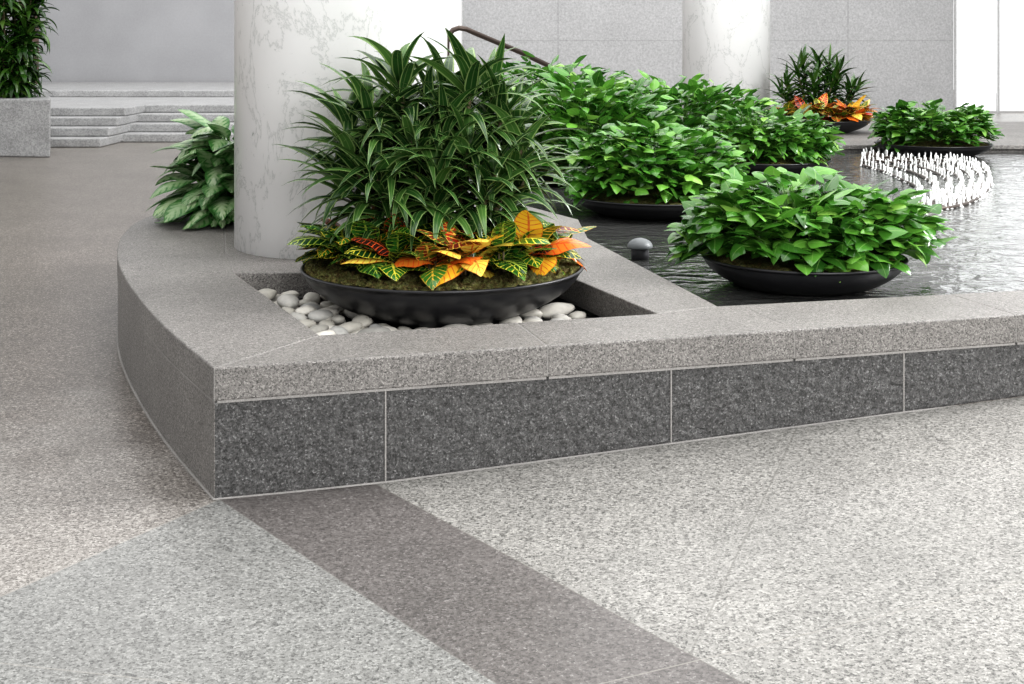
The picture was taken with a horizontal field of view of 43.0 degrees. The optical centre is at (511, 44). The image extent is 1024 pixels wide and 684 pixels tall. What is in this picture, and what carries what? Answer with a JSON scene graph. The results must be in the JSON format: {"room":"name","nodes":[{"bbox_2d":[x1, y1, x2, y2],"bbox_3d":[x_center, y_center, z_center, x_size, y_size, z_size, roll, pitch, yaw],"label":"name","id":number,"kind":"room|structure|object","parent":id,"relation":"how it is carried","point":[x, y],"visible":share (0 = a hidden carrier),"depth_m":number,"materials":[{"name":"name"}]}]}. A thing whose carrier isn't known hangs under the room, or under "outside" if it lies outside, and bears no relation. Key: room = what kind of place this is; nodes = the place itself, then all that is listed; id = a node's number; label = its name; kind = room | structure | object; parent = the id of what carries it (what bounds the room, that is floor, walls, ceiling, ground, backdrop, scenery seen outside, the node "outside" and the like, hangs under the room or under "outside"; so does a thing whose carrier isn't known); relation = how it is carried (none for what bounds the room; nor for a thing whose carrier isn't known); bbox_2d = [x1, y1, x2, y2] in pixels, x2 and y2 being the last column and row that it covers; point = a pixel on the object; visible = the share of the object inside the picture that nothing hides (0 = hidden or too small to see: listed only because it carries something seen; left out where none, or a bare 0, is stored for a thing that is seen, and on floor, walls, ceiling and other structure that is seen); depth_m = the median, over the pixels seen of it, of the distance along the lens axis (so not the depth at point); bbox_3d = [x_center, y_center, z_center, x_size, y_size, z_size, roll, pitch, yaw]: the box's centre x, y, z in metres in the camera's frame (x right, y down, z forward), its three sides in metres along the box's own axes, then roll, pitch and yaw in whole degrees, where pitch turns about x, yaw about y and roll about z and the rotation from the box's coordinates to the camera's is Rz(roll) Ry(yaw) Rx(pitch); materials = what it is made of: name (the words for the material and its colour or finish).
{"room":"building atrium","nodes":[
{"label":"building atrium","id":0,"kind":"room"},
{"bbox_2d":[5,0,233,81],"bbox_3d":[-9.800,-2.750,31.150,16.400,7.400,0.300,0,0,0],"label":"wall","id":1,"kind":"structure","parent":0,"point":[95,40],"depth_m":31.00,"materials":[{"name":"grey paint"}]},
{"bbox_2d":[0,90,1023,683],"bbox_3d":[-0.200,1.489,22.900,31.600,0.122,44.600,0,0,0],"label":"floor","id":2,"kind":"structure","parent":0,"point":[887,549],"depth_m":3.97,"materials":[{"name":"stone"}]},
{"bbox_2d":[0,96,50,156],"bbox_3d":[-7.928,1.149,18.723,3.345,0.798,1.116,0,0,9],"label":"stone planter","id":3,"kind":"object","parent":2,"relation":"on","point":[25,123],"visible":1,"depth_m":17.96,"materials":[{"name":"stone"}]},
{"bbox_2d":[0,0,57,98],"bbox_3d":[-7.439,-0.295,18.757,1.765,2.695,1.368,0,0,0],"label":"dracaena plant","id":4,"kind":"object","parent":3,"relation":"in","point":[19,72],"visible":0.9,"depth_m":18.55,"materials":[{"name":"green plant"}]},
{"bbox_2d":[32,82,233,146],"bbox_3d":[-9.000,1.214,25.275,14.000,0.668,11.250,0,0,0],"label":"entrance steps","id":5,"kind":"structure","parent":2,"relation":"on","point":[83,114],"depth_m":21.96,"materials":[{"name":"stone"}]},
{"bbox_2d":[19,1,38,83],"bbox_3d":[-10.850,-2.785,29.200,0.300,7.330,0.400,0,0,0],"label":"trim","id":6,"kind":"structure","parent":5,"relation":"on","point":[35,39],"depth_m":29.25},
{"bbox_2d":[447,0,461,72],"bbox_3d":[-1.515,-2.450,27.850,0.870,8.000,0.700,0,0,0],"label":"trim","id":7,"kind":"structure","parent":2,"relation":"on","point":[454,7],"depth_m":27.50,"materials":[{"name":"white"}]},
{"bbox_2d":[447,25,569,76],"bbox_3d":[0.275,0.608,22.677,3.151,1.880,0.245,0,0,-29],"label":"handrail","id":8,"kind":"object","parent":2,"relation":"on","point":[452,30],"visible":0.28,"depth_m":22.22,"materials":[{"name":"grey metal"}]},
{"bbox_2d":[116,205,1023,499],"bbox_3d":[1.221,1.325,7.591,6.771,0.449,4.877,0,0,-16],"label":"ledge","id":9,"kind":"structure","parent":2,"relation":"on","point":[248,398],"depth_m":4.92,"materials":[{"name":"stone"}]},
{"bbox_2d":[271,294,280,301],"bbox_3d":[-1.135,1.218,6.183,0.120,0.068,0.120,0,0,-27],"label":"pebble","id":10,"kind":"object","parent":9,"relation":"on","point":[274,299],"visible":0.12,"depth_m":6.14,"materials":[{"name":"grey stone"}]},
{"bbox_2d":[259,288,276,299],"bbox_3d":[-1.168,1.179,6.122,0.110,0.062,0.107,0,0,10],"label":"pebble","id":11,"kind":"object","parent":10,"relation":"on","point":[269,293],"visible":0.5,"depth_m":6.10,"materials":[{"name":"beige stone"}]},
{"bbox_2d":[281,290,298,296],"bbox_3d":[-1.057,1.190,6.184,0.095,0.044,0.061,0,0,12],"label":"pebble","id":12,"kind":"object","parent":10,"relation":"on","point":[291,292],"visible":0.53,"depth_m":6.17,"materials":[{"name":"beige stone"}]},
{"bbox_2d":[277,294,298,308],"bbox_3d":[-1.020,1.173,5.926,0.098,0.069,0.153,0,0,-26],"label":"pebble","id":13,"kind":"object","parent":9,"relation":"on","point":[286,300],"visible":0.88,"depth_m":5.88,"materials":[{"name":"white stone"}]},
{"bbox_2d":[300,319,315,327],"bbox_3d":[-0.889,1.196,5.539,0.113,0.051,0.072,0,0,-34],"label":"pebble","id":14,"kind":"object","parent":9,"relation":"on","point":[309,323],"visible":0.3,"depth_m":5.53,"materials":[{"name":"white stone"}]},
{"bbox_2d":[303,292,320,302],"bbox_3d":[-0.947,1.195,6.124,0.094,0.055,0.089,0,0,-38],"label":"pebble","id":15,"kind":"object","parent":9,"relation":"on","point":[314,297],"visible":0.7,"depth_m":6.11,"materials":[{"name":"grey stone"}]},
{"bbox_2d":[316,330,335,335],"bbox_3d":[-0.761,1.185,5.241,0.108,0.062,0.118,0,0,-16],"label":"pebble","id":16,"kind":"object","parent":9,"relation":"on","point":[327,332],"visible":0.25,"depth_m":5.24,"materials":[{"name":"white stone"}]},
{"bbox_2d":[320,301,334,307],"bbox_3d":[-0.843,1.200,5.979,0.078,0.045,0.095,0,0,-13],"label":"pebble","id":17,"kind":"object","parent":9,"relation":"on","point":[324,304],"visible":0.44,"depth_m":5.94,"materials":[{"name":"grey stone"}]},
{"bbox_2d":[316,315,345,325],"bbox_3d":[-0.798,1.220,5.704,0.130,0.068,0.159,0,0,-43],"label":"pebble","id":18,"kind":"object","parent":9,"relation":"on","point":[329,318],"visible":0.16,"depth_m":5.67,"materials":[{"name":"grey stone"}]},
{"bbox_2d":[308,310,332,322],"bbox_3d":[-0.836,1.183,5.675,0.079,0.056,0.124,0,0,39],"label":"pebble","id":19,"kind":"object","parent":18,"relation":"on","point":[317,316],"visible":0.86,"depth_m":5.64,"materials":[{"name":"white stone"}]},
{"bbox_2d":[319,307,339,314],"bbox_3d":[-0.820,1.191,5.790,0.104,0.044,0.065,0,0,-7],"label":"pebble","id":20,"kind":"object","parent":18,"relation":"on","point":[334,311],"visible":0.52,"depth_m":5.77,"materials":[{"name":"grey stone"}]},
{"bbox_2d":[331,315,344,324],"bbox_3d":[-0.755,1.192,5.640,0.063,0.046,0.099,0,0,-13],"label":"pebble","id":21,"kind":"object","parent":18,"relation":"on","point":[338,319],"visible":0.92,"depth_m":5.60,"materials":[{"name":"white stone"}]},
{"bbox_2d":[234,0,446,259],"bbox_3d":[-0.945,-2.401,7.220,1.170,7.000,1.170,0,0,0],"label":"marble column","id":22,"kind":"structure","parent":9,"relation":"on","point":[279,44],"depth_m":6.70,"materials":[{"name":"white stone"}]},
{"bbox_2d":[343,309,357,319],"bbox_3d":[-0.697,1.218,5.878,0.158,0.063,0.105,0,0,37],"label":"pebble","id":23,"kind":"object","parent":9,"relation":"on","point":[349,314],"visible":0.31,"depth_m":5.84,"materials":[{"name":"grey stone"}]},
{"bbox_2d":[358,327,390,332],"bbox_3d":[-0.563,1.179,5.268,0.156,0.069,0.122,0,0,-6],"label":"pebble","id":24,"kind":"object","parent":9,"relation":"on","point":[370,329],"visible":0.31,"depth_m":5.26,"materials":[{"name":"white stone"}]},
{"bbox_2d":[397,326,412,329],"bbox_3d":[-0.452,1.229,5.571,0.070,0.042,0.105,0,0,-34],"label":"pebble","id":25,"kind":"object","parent":9,"relation":"on","point":[399,327],"visible":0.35,"depth_m":5.56,"materials":[{"name":"grey stone"}]},
{"bbox_2d":[300,258,583,327],"bbox_3d":[-0.316,1.086,5.930,1.283,0.292,1.283,0,0,-28],"label":"bowl","id":26,"kind":"object","parent":9,"relation":"on","point":[470,299],"visible":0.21,"depth_m":5.44,"materials":[{"name":"black ceramic"}]},
{"bbox_2d":[295,229,352,263],"bbox_3d":[-0.777,0.905,5.907,0.435,0.244,0.510,0,0,-35],"label":"plant","id":27,"kind":"object","parent":26,"relation":"in","point":[321,251],"visible":0.34,"depth_m":5.81,"materials":[{"name":"green plant"}]},
{"bbox_2d":[297,206,375,264],"bbox_3d":[-0.750,0.867,6.043,0.486,0.320,0.517,0,0,0],"label":"plant","id":28,"kind":"object","parent":26,"relation":"in","point":[327,220],"visible":0.09,"depth_m":5.98,"materials":[{"name":"green plant"}]},
{"bbox_2d":[287,225,386,266],"bbox_3d":[-0.716,0.888,5.785,0.492,0.208,0.515,0,0,36],"label":"plant","id":29,"kind":"object","parent":26,"relation":"in","point":[301,240],"visible":0.41,"depth_m":5.68,"materials":[{"name":"green plant"}]},
{"bbox_2d":[315,220,421,277],"bbox_3d":[-0.612,0.891,5.701,0.492,0.317,0.456,0,0,37],"label":"plant","id":30,"kind":"object","parent":26,"relation":"in","point":[358,228],"visible":0.42,"depth_m":5.58,"materials":[{"name":"green plant"}]},
{"bbox_2d":[341,227,449,280],"bbox_3d":[-0.490,0.874,5.581,0.496,0.236,0.540,0,0,0],"label":"plant","id":31,"kind":"object","parent":26,"relation":"in","point":[396,247],"visible":0.63,"depth_m":5.52,"materials":[{"name":"green plant"}]},
{"bbox_2d":[370,214,432,267],"bbox_3d":[-0.490,0.876,5.762,0.464,0.304,0.486,0,0,0],"label":"plant","id":32,"kind":"object","parent":26,"relation":"in","point":[398,221],"visible":0.12,"depth_m":5.69,"materials":[{"name":"green plant"}]},
{"bbox_2d":[383,222,424,272],"bbox_3d":[-0.373,0.909,5.753,0.429,0.278,0.474,0,0,-19],"label":"plant","id":33,"kind":"object","parent":26,"relation":"in","point":[417,233],"visible":0.04,"depth_m":5.71,"materials":[{"name":"green plant"}]},
{"bbox_2d":[374,230,481,289],"bbox_3d":[-0.351,0.910,5.494,0.462,0.272,0.507,0,0,0],"label":"plant","id":34,"kind":"object","parent":26,"relation":"in","point":[429,252],"visible":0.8,"depth_m":5.44,"materials":[{"name":"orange plant"}]},
{"bbox_2d":[274,28,583,265],"bbox_3d":[-0.393,0.499,5.997,1.516,1.151,1.162,0,0,0],"label":"dracaena plant","id":35,"kind":"object","parent":26,"relation":"on","point":[409,160],"visible":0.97,"depth_m":5.88,"materials":[{"name":"green plant"}]},
{"bbox_2d":[418,230,492,271],"bbox_3d":[-0.214,0.920,5.756,0.483,0.267,0.422,0,0,-20],"label":"plant","id":36,"kind":"object","parent":26,"relation":"in","point":[456,235],"visible":0.03,"depth_m":5.64,"materials":[{"name":"green plant"}]},
{"bbox_2d":[416,219,530,287],"bbox_3d":[-0.181,0.910,5.524,0.544,0.312,0.503,0,0,0],"label":"plant","id":37,"kind":"object","parent":26,"relation":"in","point":[476,265],"visible":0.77,"depth_m":5.47,"materials":[{"name":"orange plant"}]},
{"bbox_2d":[451,221,556,280],"bbox_3d":[-0.042,0.862,5.574,0.470,0.278,0.485,0,0,0],"label":"plant","id":38,"kind":"object","parent":26,"relation":"in","point":[516,265],"visible":0.78,"depth_m":5.50,"materials":[{"name":"green plant"}]},
{"bbox_2d":[472,210,591,274],"bbox_3d":[0.079,0.878,5.715,0.526,0.363,0.459,0,0,0],"label":"plant","id":39,"kind":"object","parent":26,"relation":"in","point":[527,224],"visible":0.51,"depth_m":5.62,"materials":[{"name":"orange plant"}]},
{"bbox_2d":[492,229,586,275],"bbox_3d":[0.122,0.931,5.835,0.440,0.290,0.540,0,0,0],"label":"plant","id":40,"kind":"object","parent":26,"relation":"in","point":[549,261],"visible":0.23,"depth_m":5.70,"materials":[{"name":"orange plant"}]},
{"bbox_2d":[509,216,596,266],"bbox_3d":[0.092,0.894,6.006,0.492,0.232,0.495,0,0,-40],"label":"plant","id":41,"kind":"object","parent":26,"relation":"in","point":[545,224],"visible":0.16,"depth_m":5.89,"materials":[{"name":"orange plant"}]},
{"bbox_2d":[441,324,468,327],"bbox_3d":[-0.235,1.218,5.534,0.161,0.071,0.101,0,0,-40],"label":"pebble","id":42,"kind":"object","parent":9,"relation":"on","point":[449,325],"visible":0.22,"depth_m":5.51,"materials":[{"name":"white stone"}]},
{"bbox_2d":[471,322,492,325],"bbox_3d":[-0.138,1.224,5.619,0.104,0.057,0.094,0,0,-26],"label":"pebble","id":43,"kind":"object","parent":9,"relation":"on","point":[488,323],"visible":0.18,"depth_m":5.59,"materials":[{"name":"white stone"}]},
{"bbox_2d":[499,316,521,323],"bbox_3d":[-0.006,1.220,5.696,0.106,0.062,0.146,0,0,-12],"label":"pebble","id":44,"kind":"object","parent":9,"relation":"on","point":[517,319],"visible":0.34,"depth_m":5.67,"materials":[{"name":"white stone"}]},
{"bbox_2d":[519,309,542,318],"bbox_3d":[0.076,1.218,5.898,0.121,0.068,0.120,0,0,-6],"label":"pebble","id":45,"kind":"object","parent":9,"relation":"on","point":[535,312],"visible":0.36,"depth_m":5.85,"materials":[{"name":"white stone"}]},
{"bbox_2d":[522,318,539,321],"bbox_3d":[0.098,1.225,5.692,0.116,0.049,0.077,0,0,33],"label":"pebble","id":46,"kind":"object","parent":9,"relation":"on","point":[528,319],"visible":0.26,"depth_m":5.69,"materials":[{"name":"white stone"}]},
{"bbox_2d":[524,316,542,320],"bbox_3d":[0.095,1.229,5.790,0.079,0.044,0.080,0,0,-13],"label":"pebble","id":47,"kind":"object","parent":9,"relation":"on","point":[526,317],"visible":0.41,"depth_m":5.78,"materials":[{"name":"white stone"}]},
{"bbox_2d":[538,302,574,318],"bbox_3d":[0.201,1.219,5.961,0.166,0.074,0.105,0,0,-15],"label":"pebble","id":48,"kind":"object","parent":9,"relation":"on","point":[548,310],"visible":0.82,"depth_m":5.92,"materials":[{"name":"white stone"}]},
{"bbox_2d":[550,314,570,319],"bbox_3d":[0.220,1.224,5.785,0.083,0.049,0.127,0,0,-31],"label":"pebble","id":49,"kind":"object","parent":9,"relation":"on","point":[562,316],"visible":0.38,"depth_m":5.78,"materials":[{"name":"white stone"}]},
{"bbox_2d":[568,311,585,318],"bbox_3d":[0.297,1.226,5.868,0.091,0.051,0.091,0,0,-16],"label":"pebble","id":50,"kind":"object","parent":9,"relation":"on","point":[577,314],"visible":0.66,"depth_m":5.84,"materials":[{"name":"white stone"}]},
{"label":"pebble","id":51,"kind":"object","parent":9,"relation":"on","visible":0},
{"bbox_2d":[298,299,311,306],"bbox_3d":[-0.964,1.200,6.040,0.068,0.043,0.103,0,0,-35],"label":"pebble","id":52,"kind":"object","parent":51,"relation":"on","point":[303,301],"visible":0.44,"depth_m":6.01,"materials":[{"name":"grey stone"}]},
{"bbox_3d":[-0.977,1.218,5.741,0.097,0.067,0.150,-1,-8,-34],"label":"pebble","id":53,"kind":"object","parent":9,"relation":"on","visible":0},
{"bbox_2d":[282,307,294,312],"bbox_3d":[-0.994,1.192,5.807,0.093,0.039,0.062,0,0,43],"label":"pebble","id":54,"kind":"object","parent":53,"relation":"on","point":[287,309],"visible":0.39,"depth_m":5.79,"materials":[{"name":"white stone"}]},
{"bbox_2d":[290,312,307,320],"bbox_3d":[-0.932,1.192,5.686,0.095,0.038,0.063,0,0,44],"label":"pebble","id":55,"kind":"object","parent":53,"relation":"on","point":[299,316],"visible":0.59,"depth_m":5.67,"materials":[{"name":"white stone"}]},
{"bbox_2d":[295,305,316,316],"bbox_3d":[-0.913,1.183,5.770,0.094,0.056,0.120,0,0,-3],"label":"pebble","id":56,"kind":"object","parent":53,"relation":"on","point":[306,309],"visible":0.63,"depth_m":5.73,"materials":[{"name":"white stone"}]},
{"bbox_3d":[-0.801,1.231,5.602,0.066,0.040,0.087,11,2,39],"label":"pebble","id":57,"kind":"object","parent":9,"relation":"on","visible":0},
{"bbox_2d":[318,320,334,325],"bbox_3d":[-0.792,1.201,5.567,0.069,0.040,0.106,0,0,-20],"label":"pebble","id":58,"kind":"object","parent":57,"relation":"on","point":[323,322],"visible":0.48,"depth_m":5.56,"materials":[{"name":"white stone"}]},
{"label":"pebble","id":59,"kind":"object","parent":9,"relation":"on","visible":0},
{"bbox_2d":[382,326,397,330],"bbox_3d":[-0.510,1.190,5.370,0.108,0.049,0.092,0,0,33],"label":"pebble","id":60,"kind":"object","parent":59,"relation":"on","point":[389,327],"visible":0.19,"depth_m":5.37,"materials":[{"name":"white stone"}]},
{"bbox_3d":[-0.779,1.221,5.353,0.156,0.063,0.119,10,-5,3],"label":"pebble","id":61,"kind":"object","parent":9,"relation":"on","visible":0},
{"bbox_2d":[310,324,328,332],"bbox_3d":[-0.809,1.189,5.400,0.076,0.052,0.117,0,0,20],"label":"pebble","id":62,"kind":"object","parent":61,"relation":"on","point":[316,328],"visible":0.48,"depth_m":5.38,"materials":[{"name":"white stone"}]},
{"bbox_2d":[330,326,348,333],"bbox_3d":[-0.714,1.188,5.353,0.078,0.054,0.124,0,0,-32],"label":"pebble","id":63,"kind":"object","parent":61,"relation":"on","point":[338,329],"visible":0.44,"depth_m":5.33,"materials":[{"name":"white stone"}]},
{"bbox_3d":[-0.651,1.222,5.517,0.095,0.058,0.126,-5,-8,42],"label":"pebble","id":64,"kind":"object","parent":9,"relation":"on","visible":0},
{"bbox_2d":[339,322,362,333],"bbox_3d":[-0.686,1.194,5.487,0.106,0.047,0.068,0,0,-42],"label":"pebble","id":65,"kind":"object","parent":64,"relation":"on","point":[350,327],"visible":0.7,"depth_m":5.47,"materials":[{"name":"white stone"}]},
{"bbox_2d":[351,314,372,327],"bbox_3d":[-0.641,1.184,5.566,0.098,0.058,0.108,0,0,-39],"label":"pebble","id":66,"kind":"object","parent":64,"relation":"on","point":[366,321],"visible":0.77,"depth_m":5.54,"materials":[{"name":"white stone"}]},
{"label":"pebble","id":67,"kind":"object","parent":9,"relation":"on","visible":0},
{"bbox_2d":[329,305,343,312],"bbox_3d":[-0.805,1.199,5.890,0.080,0.042,0.095,0,0,35],"label":"pebble","id":68,"kind":"object","parent":67,"relation":"on","point":[341,309],"visible":0.33,"depth_m":5.87,"materials":[{"name":"grey stone"}]},
{"bbox_3d":[-1.740,1.045,8.150,0.454,0.108,0.454,0,0,0],"label":"bowl","id":69,"kind":"object","parent":9,"relation":"on","visible":0},
{"bbox_2d":[144,109,233,229],"bbox_3d":[-1.757,0.744,8.132,1.086,0.687,1.086,0,0,0],"label":"plant","id":70,"kind":"object","parent":69,"relation":"in","point":[210,200],"visible":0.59,"depth_m":7.91,"materials":[{"name":"green plant"}]},
{"bbox_2d":[468,152,1023,305],"bbox_3d":[2.750,1.190,9.880,11.498,0.020,8.799,0,0,0],"label":"pond water","id":71,"kind":"object","parent":2,"relation":"on","point":[987,254],"visible":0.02,"depth_m":7.77,"materials":[{"name":"grey liquid"}]},
{"bbox_2d":[531,166,557,184],"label":"bowl","id":72,"kind":"object","parent":71,"relation":"on","point":[547,178],"depth_m":10.79,"materials":[{"name":"black"}]},
{"bbox_2d":[554,161,569,172],"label":"bowl","id":73,"kind":"object","parent":71,"relation":"on","point":[556,164],"depth_m":11.16,"materials":[{"name":"black"}]},
{"bbox_2d":[512,67,687,171],"bbox_3d":[0.664,0.635,11.299,1.710,0.900,1.509,0,0,19],"label":"plant","id":74,"kind":"object","parent":73,"relation":"on","point":[614,105],"visible":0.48,"depth_m":10.99,"materials":[{"name":"green plant"}]},
{"bbox_2d":[627,238,652,259],"bbox_3d":[0.706,1.121,7.168,0.140,0.116,0.140,0,0,0],"label":"light","id":75,"kind":"object","parent":71,"relation":"on","point":[639,247],"visible":1,"depth_m":7.12,"materials":[{"name":"grey metal"}]},
{"bbox_2d":[571,185,713,219],"bbox_3d":[1.022,1.103,9.100,1.213,0.151,1.213,0,0,43],"label":"bowl","id":76,"kind":"object","parent":71,"relation":"on","point":[613,205],"visible":0.36,"depth_m":8.67,"materials":[{"name":"black glazed ceramic"}]},
{"bbox_2d":[553,117,751,207],"bbox_3d":[1.002,0.811,9.162,1.365,0.645,1.351,0,0,44],"label":"pothos plant","id":77,"kind":"object","parent":76,"relation":"in","point":[633,160],"visible":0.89,"depth_m":8.82,"materials":[{"name":"green plant"}]},
{"bbox_2d":[730,153,831,175],"bbox_3d":[2.308,1.102,12.000,1.254,0.155,1.254,0,0,0],"label":"bowl","id":78,"kind":"object","parent":71,"relation":"on","point":[790,165],"visible":0.28,"depth_m":11.47,"materials":[{"name":"black"}]},
{"bbox_2d":[687,99,845,167],"bbox_3d":[2.316,0.813,12.027,1.499,0.650,1.426,0,0,37],"label":"pothos plant","id":79,"kind":"object","parent":78,"relation":"in","point":[782,136],"visible":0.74,"depth_m":11.70,"materials":[{"name":"green plant"}]},
{"bbox_2d":[701,240,907,295],"bbox_3d":[1.433,1.095,6.400,0.994,0.167,0.994,0,0,6],"label":"bowl","id":80,"kind":"object","parent":71,"relation":"on","point":[759,273],"visible":0.46,"depth_m":6.03,"materials":[{"name":"black"}]},
{"bbox_2d":[665,166,957,282],"bbox_3d":[1.454,0.855,6.447,1.382,0.529,1.173,0,0,-21],"label":"pothos plant","id":81,"kind":"object","parent":80,"relation":"in","point":[762,219],"visible":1,"depth_m":6.16,"materials":[{"name":"green plant"}]},
{"bbox_2d":[860,147,994,210],"bbox_3d":[3.767,1.136,11.559,1.138,0.096,5.061,0,0,10],"label":"fountain","id":82,"kind":"object","parent":71,"relation":"on","point":[980,189],"visible":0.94,"depth_m":11.53,"materials":[{"name":"white liquid"}]},
{"bbox_2d":[874,139,993,157],"bbox_3d":[4.502,1.101,13.900,1.213,0.156,1.213,0,0,-43],"label":"bowl","id":83,"kind":"object","parent":71,"relation":"on","point":[939,147],"visible":0.82,"depth_m":13.49,"materials":[{"name":"black"}]},
{"bbox_2d":[868,98,1004,152],"bbox_3d":[4.495,0.846,13.877,1.383,0.571,1.234,0,0,-31],"label":"pothos plant","id":84,"kind":"object","parent":83,"relation":"in","point":[900,124],"visible":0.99,"depth_m":13.61,"materials":[{"name":"green plant"}]},
{"bbox_3d":[1.625,1.102,13.200,1.254,0.155,1.254,0,0,0],"label":"bowl","id":85,"kind":"object","parent":71,"relation":"on","visible":0},
{"bbox_2d":[592,69,786,135],"bbox_3d":[1.694,0.686,13.302,2.338,0.864,1.444,0,0,0],"label":"plant","id":86,"kind":"object","parent":85,"relation":"on","point":[701,104],"visible":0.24,"depth_m":13.03,"materials":[{"name":"green plant"}]},
{"bbox_3d":[0.183,1.099,13.200,1.254,0.160,1.254,0,0,0],"label":"bowl","id":87,"kind":"object","parent":71,"relation":"on","visible":0},
{"bbox_2d":[474,50,623,128],"bbox_3d":[0.357,0.589,13.269,1.739,1.076,1.441,0,0,-16],"label":"plant","id":88,"kind":"object","parent":87,"relation":"on","point":[569,68],"visible":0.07,"depth_m":13.21,"materials":[{"name":"green plant"}]},
{"bbox_2d":[591,122,1023,151],"bbox_3d":[3.100,1.323,16.500,12.200,0.447,4.400,0,0,0],"label":"ledge","id":89,"kind":"object","parent":2,"relation":"on","point":[856,141],"visible":0.02,"depth_m":15.13,"materials":[{"name":"stone"}]},
{"bbox_2d":[682,0,769,118],"bbox_3d":[2.864,-2.401,17.400,1.160,7.000,1.160,0,0,0],"label":"marble column","id":90,"kind":"structure","parent":89,"relation":"on","point":[728,41],"depth_m":16.90,"materials":[{"name":"white stone"}]},
{"bbox_2d":[799,119,870,133],"bbox_3d":[3.911,1.006,16.400,1.213,0.186,1.213,0,0,-43],"label":"bowl","id":91,"kind":"object","parent":89,"relation":"on","point":[846,126],"visible":0.25,"depth_m":15.93,"materials":[{"name":"black"}]},
{"bbox_2d":[768,95,805,115],"bbox_3d":[3.487,0.818,16.272,0.549,0.398,0.517,0,0,0],"label":"plant","id":92,"kind":"object","parent":91,"relation":"in","point":[789,104],"visible":0.33,"depth_m":16.22,"materials":[{"name":"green plant"}]},
{"bbox_2d":[787,95,824,120],"bbox_3d":[3.616,0.805,16.082,0.480,0.352,0.556,0,0,0],"label":"plant","id":93,"kind":"object","parent":91,"relation":"in","point":[800,103],"visible":0.4,"depth_m":16.08,"materials":[{"name":"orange plant"}]},
{"bbox_2d":[765,43,871,122],"bbox_3d":[3.899,0.524,16.500,1.472,1.114,1.030,0,0,0],"label":"dracaena plant","id":94,"kind":"object","parent":91,"relation":"in","point":[831,79],"visible":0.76,"depth_m":16.46,"materials":[{"name":"green plant"}]},
{"bbox_2d":[808,93,839,120],"bbox_3d":[3.794,0.808,15.973,0.498,0.425,0.577,0,0,0],"label":"plant","id":95,"kind":"object","parent":91,"relation":"in","point":[823,98],"visible":0.65,"depth_m":15.99,"materials":[{"name":"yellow plant"}]},
{"bbox_2d":[812,103,856,121],"bbox_3d":[3.969,0.842,15.992,0.519,0.227,0.480,0,0,-33],"label":"plant","id":96,"kind":"object","parent":91,"relation":"in","point":[838,110],"visible":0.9,"depth_m":15.93,"materials":[{"name":"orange plant"}]},
{"bbox_2d":[830,95,869,125],"bbox_3d":[4.164,0.812,16.062,0.483,0.406,0.524,0,0,23],"label":"plant","id":97,"kind":"object","parent":91,"relation":"in","point":[855,117],"visible":0.84,"depth_m":15.99,"materials":[{"name":"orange plant"}]},
{"bbox_2d":[842,101,876,120],"bbox_3d":[4.318,0.838,16.222,0.528,0.270,0.508,0,0,25],"label":"plant","id":98,"kind":"object","parent":91,"relation":"in","point":[863,109],"visible":0.44,"depth_m":16.11,"materials":[{"name":"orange plant"}]},
{"bbox_2d":[862,99,879,118],"bbox_3d":[4.360,0.844,16.394,0.516,0.309,0.516,0,0,-39],"label":"plant","id":99,"kind":"object","parent":91,"relation":"in","point":[869,99],"visible":0.15,"depth_m":16.31,"materials":[{"name":"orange plant"}]},
{"bbox_2d":[1000,0,1023,110],"bbox_3d":[12.790,-2.475,29.640,3.420,7.950,0.080,0,0,0],"label":"window","id":100,"kind":"structure","parent":2,"relation":"on","point":[1011,11],"depth_m":29.60,"materials":[{"name":"white glass"}]},
{"bbox_2d":[462,0,952,112],"bbox_3d":[4.225,-2.450,29.750,11.650,8.000,0.300,0,0,0],"label":"wall","id":101,"kind":"structure","parent":0,"point":[905,47],"depth_m":29.60,"materials":[{"name":"stone"}]},
{"bbox_2d":[954,0,956,109],"bbox_3d":[10.078,-2.450,29.545,0.035,8.000,0.090,0,0,0],"label":"trim","id":102,"kind":"structure","parent":101,"relation":"attached to","point":[955,1],"depth_m":29.50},
{"bbox_2d":[957,0,999,112],"bbox_3d":[10.585,-2.450,29.590,0.970,8.000,0.180,0,0,0],"label":"window","id":103,"kind":"structure","parent":101,"relation":"in","point":[976,19],"depth_m":29.60,"materials":[{"name":"white glass"}]},
{"label":"pebble","id":104,"kind":"object","parent":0,"visible":0},
{"bbox_2d":[369,324,381,326],"bbox_3d":[-0.560,1.190,5.435,0.063,0.046,0.101,0,0,-29],"label":"pebble","id":105,"kind":"object","parent":104,"relation":"on","point":[372,325],"visible":0.23,"depth_m":5.43,"materials":[{"name":"white stone"}]},
{"bbox_3d":[-0.869,1.226,5.909,0.130,0.053,0.100,12,4,37],"label":"pebble","id":106,"kind":"object","parent":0,"visible":0},
{"bbox_2d":[300,303,320,309],"bbox_3d":[-0.909,1.193,5.867,0.107,0.051,0.086,0,0,8],"label":"pebble","id":107,"kind":"object","parent":106,"relation":"on","point":[317,307],"visible":0.31,"depth_m":5.86,"materials":[{"name":"grey stone"}]}
]}

